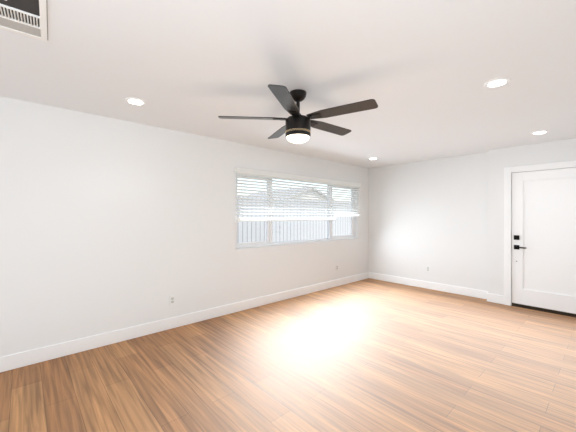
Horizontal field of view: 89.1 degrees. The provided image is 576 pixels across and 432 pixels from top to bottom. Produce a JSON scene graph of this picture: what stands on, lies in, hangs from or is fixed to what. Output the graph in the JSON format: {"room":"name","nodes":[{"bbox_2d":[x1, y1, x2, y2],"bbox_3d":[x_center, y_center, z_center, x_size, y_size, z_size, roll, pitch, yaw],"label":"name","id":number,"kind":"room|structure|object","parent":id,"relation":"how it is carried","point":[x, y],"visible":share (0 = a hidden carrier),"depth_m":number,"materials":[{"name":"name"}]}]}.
{"room":"empty living room","nodes":[
{"label":"empty living room","id":0,"kind":"room"},
{"bbox_2d":[0,96,368,356],"bbox_3d":[-1.629,0.160,3.515,9.400,2.440,0.150,0,0,-42],"label":"wall","id":1,"kind":"structure","parent":0,"point":[107,224],"depth_m":3.25,"materials":[{"name":"white paint"}]},
{"bbox_2d":[169,295,174,304],"bbox_3d":[-1.421,1.035,3.598,0.070,0.114,0.008,0,0,-42],"label":"electrical outlet","id":2,"kind":"object","parent":1,"relation":"attached to","point":[172,300],"visible":1,"depth_m":3.59,"materials":[{"name":"white plastic"}]},
{"bbox_2d":[0,272,367,371],"bbox_3d":[-1.574,1.312,3.454,9.100,0.135,0.015,0,0,-42],"label":"baseboard","id":3,"kind":"structure","parent":1,"relation":"attached to","point":[24,358],"depth_m":3.38,"materials":[{"name":"white wood"}]},
{"bbox_2d":[236,173,353,248],"bbox_3d":[0.293,-0.090,5.296,3.000,1.140,0.069,0,0,-42],"label":"window","id":4,"kind":"structure","parent":1,"relation":"in","point":[269,238],"depth_m":4.94,"materials":[{"name":"white plastic"}]},
{"bbox_2d":[236,173,275,221],"bbox_3d":[-0.461,-0.268,4.407,0.713,0.695,0.076,0,0,-42],"label":"window blind","id":5,"kind":"object","parent":4,"relation":"attached to","point":[243,219],"visible":0.98,"depth_m":4.37,"materials":[{"name":"white plastic"}]},
{"bbox_2d":[275,178,335,220],"bbox_3d":[0.353,-0.268,5.159,1.487,0.695,0.054,0,0,-42],"label":"window blind","id":6,"kind":"object","parent":4,"relation":"attached to","point":[306,218],"visible":1,"depth_m":5.09,"materials":[{"name":"white plastic"}]},
{"bbox_2d":[334,184,359,215],"bbox_3d":[1.210,-0.305,5.934,0.808,0.620,0.054,0,0,-42],"label":"window blind","id":7,"kind":"object","parent":4,"relation":"attached to","point":[349,192],"visible":0.98,"depth_m":5.91,"materials":[{"name":"white plastic"}]},
{"bbox_2d":[235,167,360,186],"bbox_3d":[0.388,-0.652,5.191,3.050,0.075,0.066,0,0,-42],"label":"blind valance","id":8,"kind":"object","parent":1,"relation":"attached to","point":[273,174],"visible":0.85,"depth_m":4.85,"materials":[{"name":"white plastic"}]},
{"bbox_2d":[0,278,575,431],"bbox_3d":[-0.195,1.430,1.930,9.400,0.100,4.425,0,0,-42],"label":"floor","id":9,"kind":"structure","parent":0,"point":[369,355],"depth_m":2.56,"materials":[{"name":"brown wood"}]},
{"bbox_2d":[0,0,575,167],"bbox_3d":[-0.195,-1.110,1.930,9.400,0.100,4.425,0,0,-42],"label":"ceiling","id":10,"kind":"structure","parent":0,"point":[421,72],"depth_m":2.10,"materials":[{"name":"white paint"}]},
{"bbox_2d":[0,0,47,41],"bbox_3d":[-1.407,-1.053,1.423,0.368,0.014,0.585,0,0,-39],"label":"ceiling vent","id":11,"kind":"object","parent":10,"relation":"in","point":[28,18],"visible":1,"depth_m":1.55,"materials":[{"name":"grey metal"}]},
{"bbox_2d":[125,97,145,104],"bbox_3d":[-1.408,-1.056,2.704,0.176,0.008,0.176,0,0,-42],"label":"recessed light","id":12,"kind":"object","parent":10,"relation":"in","point":[134,101],"visible":1,"depth_m":2.69,"materials":[{"name":"white plastic"}]},
{"bbox_2d":[218,84,377,142],"bbox_3d":[0.124,-0.845,2.546,1.255,0.430,1.302,0,0,-42],"label":"ceiling fan","id":13,"kind":"object","parent":10,"relation":"hanging from","point":[296,128],"visible":1,"depth_m":2.42,"materials":[{"name":"brown metal"}]},
{"bbox_2d":[484,77,510,87],"bbox_3d":[1.660,-1.056,2.324,0.176,0.008,0.176,0,0,-42],"label":"recessed light","id":14,"kind":"object","parent":10,"relation":"in","point":[497,82],"visible":1,"depth_m":2.31,"materials":[{"name":"white plastic"}]},
{"bbox_2d":[531,130,548,134],"bbox_3d":[3.188,-1.056,3.706,0.176,0.008,0.176,0,0,-42],"label":"recessed light","id":15,"kind":"object","parent":10,"relation":"in","point":[539,132],"visible":1,"depth_m":3.69,"materials":[{"name":"white plastic"}]},
{"bbox_2d":[369,138,575,295],"bbox_3d":[3.237,0.160,4.934,0.280,2.440,4.275,0,0,-42],"label":"wall","id":16,"kind":"structure","parent":0,"point":[443,218],"depth_m":5.29,"materials":[{"name":"white paint"}]},
{"bbox_2d":[368,272,491,299],"bbox_3d":[2.560,1.312,5.653,0.018,0.135,2.270,0,0,-42],"label":"baseboard","id":17,"kind":"structure","parent":16,"relation":"attached to","point":[476,293],"depth_m":5.46,"materials":[{"name":"white wood"}]},
{"bbox_2d":[504,160,575,305],"bbox_3d":[3.790,0.312,4.204,0.158,2.135,1.100,0,0,-42],"label":"door frame","id":18,"kind":"structure","parent":16,"relation":"attached to","point":[508,171],"depth_m":4.51,"materials":[{"name":"white wood"}]},
{"bbox_2d":[512,168,575,315],"bbox_3d":[3.767,0.353,4.183,0.044,2.026,0.910,0,0,-42],"label":"door","id":19,"kind":"structure","parent":16,"relation":"in","point":[544,229],"depth_m":4.22,"materials":[{"name":"white wood"}]},
{"bbox_2d":[514,235,525,261],"bbox_3d":[3.493,0.495,4.406,0.064,0.403,0.159,0,0,-42],"label":"door handle","id":20,"kind":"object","parent":19,"relation":"attached to","point":[516,237],"depth_m":4.44,"materials":[{"name":"black metal"}]},
{"bbox_2d":[512,305,575,316],"bbox_3d":[3.790,1.373,4.204,0.118,0.014,0.916,0,0,-42],"label":"door sill","id":21,"kind":"structure","parent":16,"relation":"attached to","point":[544,311],"depth_m":4.22,"materials":[{"name":"brown metal"}]},
{"label":"outside","id":22,"kind":"structure","parent":0,"visible":0},
{"bbox_3d":[-12.651,1.450,21.440,60.000,0.100,41.225,0,0,-42],"label":"ground","id":23,"kind":"structure","parent":22,"visible":0},
{"bbox_2d":[250,186,333,199],"bbox_3d":[-0.790,-0.820,33.669,8.300,4.440,9.900,0,0,-42],"label":"house","id":24,"kind":"structure","parent":23,"relation":"on","point":[295,194],"depth_m":30.64,"materials":[{"name":"grey paint"}]},
{"bbox_2d":[238,197,350,242],"bbox_3d":[-0.880,0.415,8.427,34.000,1.970,0.090,0,0,-42],"label":"fence","id":25,"kind":"object","parent":23,"relation":"on","point":[300,230],"depth_m":9.33,"materials":[{"name":"white wood"}]}
]}

